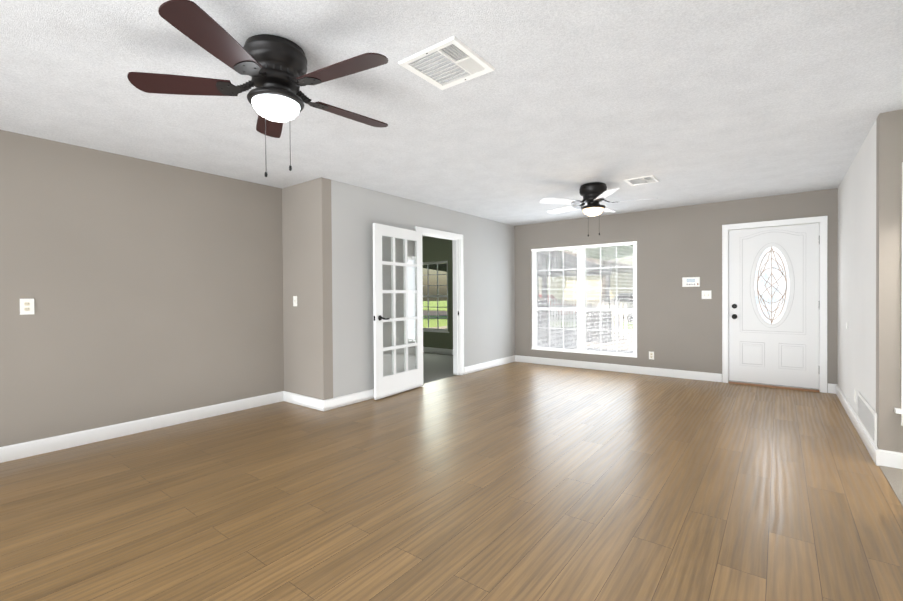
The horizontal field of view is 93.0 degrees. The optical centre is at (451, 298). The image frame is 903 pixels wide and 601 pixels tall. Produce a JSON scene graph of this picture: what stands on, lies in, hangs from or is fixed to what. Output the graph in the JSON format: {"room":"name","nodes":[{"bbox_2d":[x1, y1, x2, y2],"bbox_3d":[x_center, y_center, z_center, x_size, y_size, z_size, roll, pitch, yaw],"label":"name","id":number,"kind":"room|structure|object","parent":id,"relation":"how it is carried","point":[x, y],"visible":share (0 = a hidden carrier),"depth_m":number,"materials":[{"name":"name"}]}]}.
{"room":"empty living room","nodes":[
{"label":"empty living room","id":0,"kind":"room"},
{"bbox_2d":[0,130,283,446],"bbox_3d":[-3.672,-0.014,2.761,0.120,2.440,5.551,0,1,37],"label":"wall","id":1,"kind":"structure","parent":0,"point":[152,289],"depth_m":3.75,"materials":[{"name":"grey paint"}]},
{"bbox_2d":[20,299,33,314],"bbox_3d":[-3.218,0.059,3.249,0.008,0.120,0.078,0,1,37],"label":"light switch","id":2,"kind":"object","parent":1,"relation":"attached to","point":[26,306],"visible":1,"depth_m":3.25,"materials":[{"name":"white plastic"}]},
{"bbox_2d":[0,391,283,462],"bbox_3d":[-3.610,1.149,2.731,0.016,0.113,5.551,0,1,37],"label":"baseboard","id":3,"kind":"structure","parent":1,"relation":"attached to","point":[41,446],"depth_m":3.73,"materials":[{"name":"white wood"}]},
{"bbox_2d":[282,177,332,399],"bbox_3d":[-1.653,-0.046,4.786,0.867,2.440,0.120,0,1,37],"label":"wall","id":4,"kind":"structure","parent":0,"point":[307,281],"depth_m":4.63,"materials":[{"name":"grey paint"}]},
{"bbox_2d":[293,296,296,305],"bbox_3d":[-1.745,0.027,4.772,0.070,0.115,0.016,0,1,37],"label":"light switch","id":5,"kind":"object","parent":4,"relation":"attached to","point":[294,300],"visible":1,"depth_m":4.77,"materials":[{"name":"white plastic"}]},
{"bbox_2d":[284,391,319,409],"bbox_3d":[-1.632,1.118,4.702,0.720,0.113,0.016,0,1,37],"label":"baseboard","id":6,"kind":"structure","parent":4,"relation":"attached to","point":[305,401],"depth_m":4.69,"materials":[{"name":"white wood"}]},
{"bbox_2d":[331,180,514,397],"bbox_3d":[-0.115,-0.069,6.182,0.120,2.440,3.966,0,1,37],"label":"wall","id":7,"kind":"structure","parent":0,"point":[489,285],"depth_m":5.34,"materials":[{"name":"grey paint"}]},
{"bbox_2d":[320,388,373,410],"bbox_3d":[-0.907,1.110,5.036,0.018,0.113,1.430,0,1,37],"label":"baseboard","id":8,"kind":"structure","parent":7,"relation":"attached to","point":[341,401],"depth_m":4.70,"materials":[{"name":"white wood"}]},
{"bbox_2d":[373,223,422,399],"bbox_3d":[-0.617,0.141,5.266,0.149,2.020,0.911,0,1,37],"label":"french door","id":9,"kind":"structure","parent":7,"relation":"in","point":[394,382],"depth_m":5.18,"materials":[{"name":"white wood"}]},
{"bbox_2d":[415,226,463,375],"bbox_3d":[-0.201,0.099,6.069,0.166,2.106,1.052,0,1,37],"label":"door frame","id":10,"kind":"structure","parent":7,"relation":"attached to","point":[458,304],"depth_m":6.41,"materials":[{"name":"white wood"}]},
{"bbox_2d":[464,355,515,374],"bbox_3d":[0.660,1.081,7.083,0.016,0.113,1.545,0,1,37],"label":"baseboard","id":11,"kind":"structure","parent":7,"relation":"attached to","point":[481,366],"depth_m":7.02,"materials":[{"name":"white wood"}]},
{"bbox_2d":[423,352,454,383],"bbox_3d":[-1.623,1.198,7.354,3.809,0.104,4.206,0,1,37],"label":"floor","id":12,"kind":"structure","parent":0,"point":[436,366],"depth_m":7.20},
{"bbox_2d":[0,362,902,600],"bbox_3d":[-0.403,1.233,2.851,5.204,0.100,9.877,0,1,37],"label":"floor","id":13,"kind":"structure","parent":0,"point":[517,481],"depth_m":2.49,"materials":[{"name":"brown wood"}]},
{"bbox_2d":[0,0,902,236],"bbox_3d":[-1.008,-1.317,3.277,9.740,0.120,9.877,0,1,37],"label":"ceiling","id":14,"kind":"structure","parent":0,"point":[689,102],"depth_m":2.67,"materials":[{"name":"white paint"}]},
{"bbox_2d":[127,0,387,176],"bbox_3d":[-0.842,-0.930,2.161,1.264,0.636,1.258,0,1,37],"label":"ceiling fan","id":15,"kind":"object","parent":14,"relation":"hanging from","point":[274,67],"visible":1,"depth_m":2.04,"materials":[{"name":"brown wood"}]},
{"bbox_2d":[398,36,495,89],"bbox_3d":[-0.022,-1.250,2.303,0.375,0.016,0.375,0,1,37],"label":"ceiling vent","id":16,"kind":"object","parent":14,"relation":"in","point":[472,64],"visible":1,"depth_m":2.28,"materials":[{"name":"white metal"}]},
{"bbox_2d":[539,182,657,236],"bbox_3d":[1.642,-0.998,4.911,1.275,0.583,1.222,0,1,37],"label":"ceiling fan","id":17,"kind":"object","parent":14,"relation":"hanging from","point":[594,194],"visible":1,"depth_m":4.77,"materials":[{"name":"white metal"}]},
{"bbox_2d":[624,175,658,185],"bbox_3d":[2.068,-1.286,4.665,0.300,0.016,0.300,0,1,37],"label":"ceiling vent","id":18,"kind":"object","parent":14,"relation":"in","point":[637,181],"visible":1,"depth_m":4.65,"materials":[{"name":"white metal"}]},
{"bbox_2d":[422,188,837,392],"bbox_3d":[1.405,-0.092,7.591,8.332,2.440,0.120,0,1,37],"label":"wall","id":19,"kind":"structure","parent":0,"point":[679,326],"depth_m":6.17,"materials":[{"name":"grey paint"}]},
{"bbox_2d":[423,261,447,330],"bbox_3d":[-0.391,-0.053,8.997,0.930,1.440,0.060,0,1,37],"label":"window","id":20,"kind":"structure","parent":19,"relation":"in","point":[434,296],"depth_m":8.92,"materials":[{"name":"green glass"}]},
{"bbox_2d":[423,347,452,354],"bbox_3d":[-0.398,1.071,8.901,3.635,0.113,0.016,0,1,37],"label":"baseboard","id":21,"kind":"structure","parent":19,"relation":"attached to","point":[425,349],"depth_m":8.79,"materials":[{"name":"white wood"}]},
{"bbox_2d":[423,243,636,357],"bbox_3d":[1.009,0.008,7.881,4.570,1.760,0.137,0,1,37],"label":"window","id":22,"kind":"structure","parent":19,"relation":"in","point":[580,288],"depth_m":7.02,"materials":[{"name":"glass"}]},
{"bbox_2d":[531,246,579,351],"bbox_3d":[1.755,0.004,7.277,0.873,1.744,0.040,0,1,37],"label":"window blinds","id":23,"kind":"object","parent":22,"relation":"attached to","point":[542,324],"visible":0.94,"depth_m":7.27,"materials":[{"name":"white plastic"}]},
{"bbox_2d":[580,241,636,356],"bbox_3d":[2.455,0.004,6.742,0.873,1.744,0.040,0,1,37],"label":"window blinds","id":24,"kind":"object","parent":22,"relation":"attached to","point":[607,321],"visible":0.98,"depth_m":6.73,"materials":[{"name":"white plastic"}]},
{"bbox_2d":[516,355,721,381],"bbox_3d":[2.399,1.072,6.761,3.170,0.113,0.016,0,1,37],"label":"baseboard","id":25,"kind":"structure","parent":19,"relation":"attached to","point":[705,376],"depth_m":6.54,"materials":[{"name":"white wood"}]},
{"bbox_2d":[649,351,653,359],"bbox_3d":[2.957,0.839,6.336,0.070,0.115,0.008,0,1,37],"label":"outlet","id":26,"kind":"object","parent":19,"relation":"attached to","point":[651,355],"visible":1,"depth_m":6.33,"materials":[{"name":"white plastic"}]},
{"bbox_2d":[682,277,699,286],"bbox_3d":[3.355,-0.236,6.003,0.215,0.135,0.028,0,1,37],"label":"keypad","id":27,"kind":"object","parent":19,"relation":"attached to","point":[690,281],"visible":1,"depth_m":6.00,"materials":[{"name":"white plastic"}]},
{"bbox_2d":[702,291,710,298],"bbox_3d":[3.509,-0.056,5.896,0.116,0.115,0.016,0,1,37],"label":"light switch","id":28,"kind":"object","parent":19,"relation":"attached to","point":[706,294],"visible":1,"depth_m":5.90,"materials":[{"name":"white plastic"}]},
{"bbox_2d":[729,223,819,388],"bbox_3d":[4.091,0.095,5.466,0.930,2.024,0.112,0,1,37],"label":"front door","id":29,"kind":"structure","parent":19,"relation":"in","point":[773,305],"depth_m":5.46,"materials":[{"name":"white painted wood"},{"name":"glass"},{"name":"metal"}]},
{"bbox_2d":[722,216,827,392],"bbox_3d":[4.109,0.068,5.498,1.068,2.122,0.167,0,1,37],"label":"door frame","id":30,"kind":"structure","parent":19,"relation":"attached to","point":[821,221],"depth_m":5.33,"materials":[{"name":"white painted wood"}]},
{"bbox_2d":[838,121,875,415],"bbox_3d":[3.858,-0.076,4.039,0.120,2.440,2.542,0,1,37],"label":"wall","id":31,"kind":"structure","parent":0,"point":[857,272],"depth_m":3.75,"materials":[{"name":"grey paint"}]},
{"bbox_2d":[832,384,876,464],"bbox_3d":[3.769,1.088,4.038,0.024,0.113,2.678,0,1,37],"label":"baseboard","id":32,"kind":"structure","parent":31,"relation":"attached to","point":[863,434],"depth_m":3.73,"materials":[{"name":"white wood"}]},
{"bbox_2d":[857,391,876,445],"bbox_3d":[3.267,0.924,3.377,0.012,0.230,0.860,0,1,37],"label":"air vent","id":33,"kind":"object","parent":31,"relation":"in","point":[867,415],"visible":1,"depth_m":3.30,"materials":[{"name":"white metal"}]},
{"bbox_2d":[876,109,902,452],"bbox_3d":[3.561,-0.061,2.591,1.408,2.440,0.120,0,1,37],"label":"wall","id":34,"kind":"structure","parent":0,"point":[889,143],"depth_m":2.94,"materials":[{"name":"grey paint"}]},
{"bbox_2d":[876,447,902,468],"bbox_3d":[3.530,1.103,2.544,1.400,0.113,0.016,0,1,37],"label":"baseboard","id":35,"kind":"structure","parent":34,"relation":"attached to","point":[892,459],"depth_m":2.94,"materials":[{"name":"white wood"}]},
{"bbox_2d":[894,162,902,425],"bbox_3d":[3.377,-0.030,2.624,0.924,1.780,0.050,0,1,37],"label":"window","id":36,"kind":"structure","parent":34,"relation":"in","point":[898,410],"depth_m":2.89,"materials":[{"name":"white"}]},
{"bbox_2d":[879,465,902,506],"bbox_3d":[3.321,1.211,2.180,1.528,0.106,1.092,0,1,37],"label":"floor","id":37,"kind":"structure","parent":0,"point":[894,477],"depth_m":2.74,"materials":[{"name":"tile"}]},
{"label":"outside","id":38,"kind":"structure","parent":0,"visible":0},
{"bbox_2d":[423,301,632,328],"bbox_3d":[26.325,0.950,34.477,120.000,0.250,72.843,0,1,37],"label":"lawn","id":39,"kind":"structure","parent":38,"point":[432,320],"depth_m":24.96,"materials":[{"name":"green plant"}]},
{"bbox_2d":[423,250,611,343],"bbox_3d":[0.776,-0.126,13.402,5.830,2.729,8.220,0,1,37],"label":"carport","id":40,"kind":"object","parent":39,"relation":"on","point":[432,266],"depth_m":13.47,"materials":[{"name":"grey metal"}]},
{"bbox_2d":[538,250,632,305],"bbox_3d":[13.037,-1.790,42.617,14.000,5.360,9.000,0,1,37],"label":"neighbouring house","id":41,"kind":"structure","parent":39,"relation":"on","point":[575,279],"depth_m":37.50,"materials":[{"name":"grey"}]},
{"bbox_2d":[586,245,632,301],"bbox_3d":[11.851,-3.446,32.549,5.610,8.870,6.266,0,1,37],"label":"tree","id":42,"kind":"object","parent":39,"relation":"on","point":[613,253],"depth_m":31.23,"materials":[{"name":"green plant"}]},
{"bbox_2d":[423,310,632,321],"bbox_3d":[15.644,1.189,20.518,120.000,0.170,8.000,0,1,37],"label":"street","id":43,"kind":"structure","parent":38,"point":[433,313],"depth_m":32.19,"materials":[{"name":"grey asphalt"}]},
{"bbox_2d":[539,294,575,316],"bbox_3d":[5.290,0.410,25.910,4.400,1.412,1.720,0,1,37],"label":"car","id":44,"kind":"object","parent":43,"relation":"on","point":[553,304],"depth_m":24.92,"materials":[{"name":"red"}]},
{"bbox_2d":[601,293,632,319],"bbox_3d":[10.177,0.409,22.423,4.400,1.412,1.720,0,1,37],"label":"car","id":45,"kind":"object","parent":43,"relation":"on","point":[624,300],"depth_m":22.25,"materials":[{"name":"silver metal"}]},
{"bbox_2d":[431,326,632,352],"bbox_3d":[2.947,1.174,11.821,11.400,0.130,8.442,0,1,37],"label":"porch","id":46,"kind":"object","parent":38,"point":[567,336],"depth_m":10.91,"materials":[{"name":"grey concrete"}]},
{"bbox_2d":[537,301,611,342],"bbox_3d":[2.663,0.589,11.491,2.750,1.050,1.500,0,1,37],"label":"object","id":47,"kind":"structure","parent":46,"relation":"on","point":[591,324],"depth_m":10.92,"materials":[{"name":"white"}]},
{"bbox_2d":[538,300,629,338],"bbox_3d":[4.160,0.582,14.393,4.400,1.050,3.550,0,1,37],"label":"fence","id":48,"kind":"object","parent":46,"relation":"on","point":[588,304],"depth_m":15.66,"materials":[{"name":"white"}]}
]}

